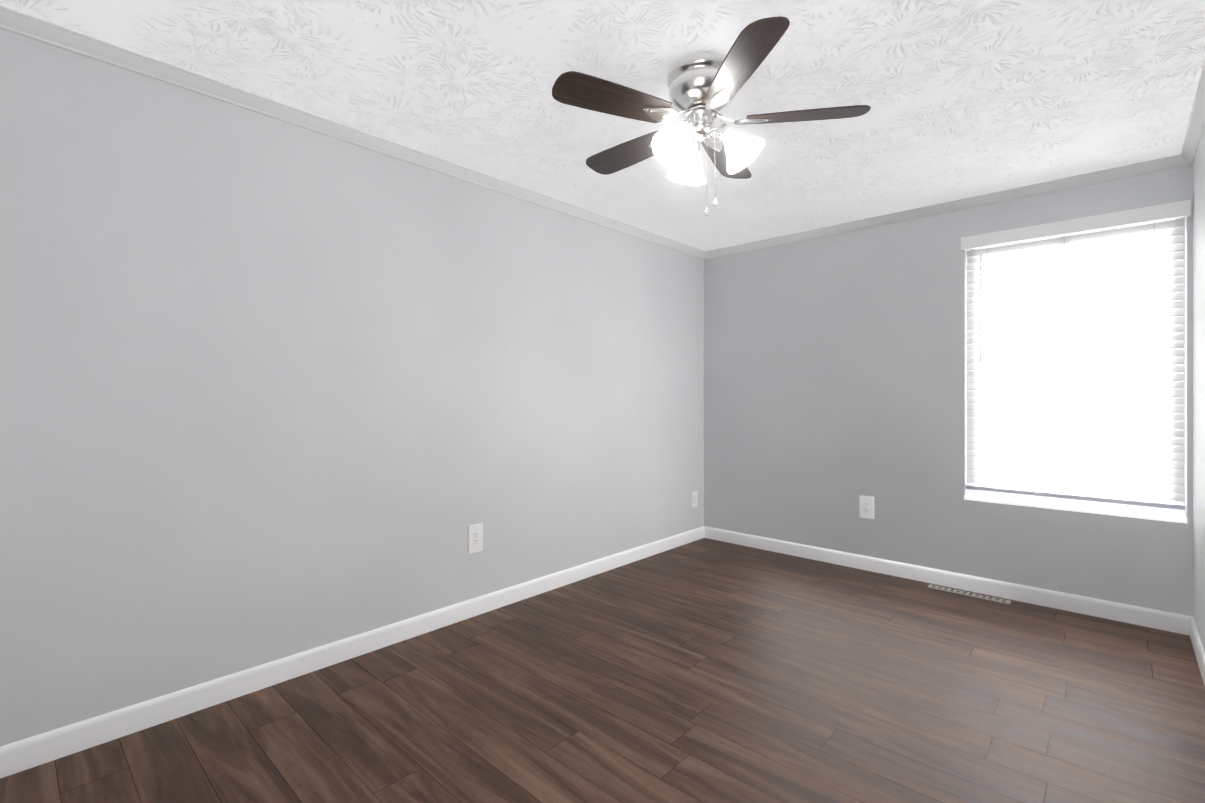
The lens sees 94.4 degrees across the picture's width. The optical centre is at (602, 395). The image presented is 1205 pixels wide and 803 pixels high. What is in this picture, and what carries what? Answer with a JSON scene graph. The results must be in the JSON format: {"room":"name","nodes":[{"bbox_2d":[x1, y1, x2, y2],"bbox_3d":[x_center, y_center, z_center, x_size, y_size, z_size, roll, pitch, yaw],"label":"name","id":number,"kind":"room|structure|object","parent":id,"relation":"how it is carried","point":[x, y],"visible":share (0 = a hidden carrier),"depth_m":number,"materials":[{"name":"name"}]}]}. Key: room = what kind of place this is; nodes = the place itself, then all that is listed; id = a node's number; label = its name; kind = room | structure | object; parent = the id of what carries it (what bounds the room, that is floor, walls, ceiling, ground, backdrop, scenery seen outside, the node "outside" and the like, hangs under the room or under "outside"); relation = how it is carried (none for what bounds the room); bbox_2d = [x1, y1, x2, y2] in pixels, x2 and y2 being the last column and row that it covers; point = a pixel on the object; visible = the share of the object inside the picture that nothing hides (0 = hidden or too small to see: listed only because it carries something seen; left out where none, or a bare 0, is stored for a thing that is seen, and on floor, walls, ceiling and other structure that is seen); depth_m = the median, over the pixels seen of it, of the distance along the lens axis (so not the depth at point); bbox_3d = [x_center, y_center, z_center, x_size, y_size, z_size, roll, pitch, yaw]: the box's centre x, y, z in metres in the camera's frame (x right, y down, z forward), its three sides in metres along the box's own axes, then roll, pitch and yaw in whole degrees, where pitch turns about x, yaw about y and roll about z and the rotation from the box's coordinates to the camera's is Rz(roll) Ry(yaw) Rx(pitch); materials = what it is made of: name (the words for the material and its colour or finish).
{"room":"empty bedroom","nodes":[
{"label":"empty bedroom","id":0,"kind":"room"},
{"bbox_2d":[0,28,703,745],"bbox_3d":[-0.689,-0.005,3.149,0.140,2.400,4.400,0,0,43],"label":"wall","id":1,"kind":"structure","parent":0,"point":[272,388],"depth_m":2.32,"materials":[{"name":"grey paint"}]},
{"bbox_2d":[0,526,703,777],"bbox_3d":[-0.634,1.148,3.097,0.012,0.095,4.400,0,0,43],"label":"baseboard","id":2,"kind":"structure","parent":1,"relation":"attached to","point":[56,744],"depth_m":2.31,"materials":[{"name":"white wood"}]},
{"bbox_2d":[0,5,707,258],"bbox_3d":[-0.622,-1.180,3.086,0.045,0.050,4.400,0,0,43],"label":"crown molding","id":3,"kind":"structure","parent":1,"relation":"attached to","point":[48,33],"depth_m":2.30,"materials":[{"name":"white paint"}]},
{"bbox_2d":[468,523,482,553],"bbox_3d":[-0.690,0.776,3.039,0.008,0.153,0.095,0,0,43],"label":"outlet","id":4,"kind":"object","parent":1,"relation":"attached to","point":[475,537],"visible":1,"depth_m":3.04,"materials":[{"name":"white plastic"}]},
{"bbox_2d":[692,491,697,507],"bbox_3d":[0.763,0.855,4.607,0.008,0.128,0.080,0,0,43],"label":"outlet","id":5,"kind":"object","parent":1,"relation":"attached to","point":[695,499],"visible":1,"depth_m":4.60,"materials":[{"name":"white plastic"}]},
{"bbox_2d":[0,538,1204,802],"bbox_3d":[0.405,1.245,2.134,3.125,0.100,4.680,0,0,43],"label":"floor","id":6,"kind":"structure","parent":0,"point":[704,670],"depth_m":2.12,"materials":[{"name":"brown wood"}]},
{"bbox_2d":[928,584,1010,603],"bbox_3d":[2.203,1.223,3.364,0.420,0.064,0.068,0,0,43],"label":"floor vent","id":7,"kind":"object","parent":6,"relation":"in","point":[971,594],"visible":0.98,"depth_m":3.35,"materials":[{"name":"beige metal"}]},
{"bbox_2d":[0,0,1204,250],"bbox_3d":[0.405,-1.255,2.134,3.125,0.100,4.680,0,0,43],"label":"ceiling","id":8,"kind":"structure","parent":0,"point":[966,98],"depth_m":2.14,"materials":[{"name":"white paint"}]},
{"bbox_2d":[552,16,870,215],"bbox_3d":[0.342,-0.928,2.106,1.092,0.553,1.128,0,0,43],"label":"ceiling fan","id":9,"kind":"object","parent":8,"relation":"hanging from","point":[705,88],"visible":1,"depth_m":1.98,"materials":[{"name":"brown wood"}]},
{"bbox_2d":[704,164,1192,615],"bbox_3d":[1.948,-0.005,3.799,3.125,2.400,0.140,0,0,43],"label":"wall","id":10,"kind":"structure","parent":0,"point":[835,377],"depth_m":3.73,"materials":[{"name":"grey paint"}]},
{"bbox_2d":[859,495,873,518],"bbox_3d":[1.812,0.764,3.825,0.095,0.153,0.008,0,0,43],"label":"outlet","id":11,"kind":"object","parent":10,"relation":"attached to","point":[866,506],"visible":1,"depth_m":3.82,"materials":[{"name":"white plastic"}]},
{"bbox_2d":[708,155,1175,257],"bbox_3d":[1.887,-1.180,3.730,2.730,0.050,0.045,0,0,43],"label":"crown molding","id":12,"kind":"structure","parent":10,"relation":"attached to","point":[1169,162],"depth_m":3.40,"materials":[{"name":"white paint"}]},
{"bbox_2d":[704,526,1183,633],"bbox_3d":[1.898,1.147,3.742,2.790,0.095,0.012,0,0,43],"label":"baseboard","id":13,"kind":"structure","parent":10,"relation":"attached to","point":[1136,615],"depth_m":3.40,"materials":[{"name":"white wood"}]},
{"bbox_2d":[964,494,1186,522],"bbox_3d":[2.614,0.627,3.154,0.950,0.022,0.122,0,0,43],"label":"window sill","id":14,"kind":"structure","parent":10,"relation":"attached to","point":[1106,511],"depth_m":3.08,"materials":[{"name":"white wood"}]},
{"bbox_2d":[968,216,1185,515],"bbox_3d":[2.659,-0.170,3.202,0.950,1.571,0.040,0,0,43],"label":"window unit","id":15,"kind":"structure","parent":10,"relation":"in","point":[1093,503],"depth_m":3.13,"materials":[{"name":"white plastic"}]},
{"bbox_2d":[961,200,1190,509],"bbox_3d":[2.588,-0.198,3.127,0.972,1.546,0.104,0,0,43],"label":"window blinds","id":16,"kind":"object","parent":15,"relation":"attached to","point":[1075,362],"visible":0.98,"depth_m":3.09,"materials":[{"name":"white plastic"}]},
{"bbox_2d":[1193,128,1204,650],"bbox_3d":[1.500,-0.005,1.120,0.140,2.400,4.400,0,0,43],"label":"wall","id":17,"kind":"structure","parent":0,"point":[1199,390],"depth_m":2.55,"materials":[{"name":"grey paint"}]},
{"bbox_2d":[1176,60,1204,166],"bbox_3d":[1.432,-1.180,1.183,0.045,0.050,4.400,0,0,43],"label":"crown molding","id":18,"kind":"structure","parent":17,"relation":"attached to","point":[1196,125],"depth_m":2.45,"materials":[{"name":"white paint"}]},
{"bbox_2d":[1184,615,1204,685],"bbox_3d":[1.445,1.148,1.171,0.012,0.095,4.400,0,0,43],"label":"baseboard","id":19,"kind":"structure","parent":17,"relation":"attached to","point":[1190,628],"depth_m":2.57,"materials":[{"name":"white wood"}]}
]}

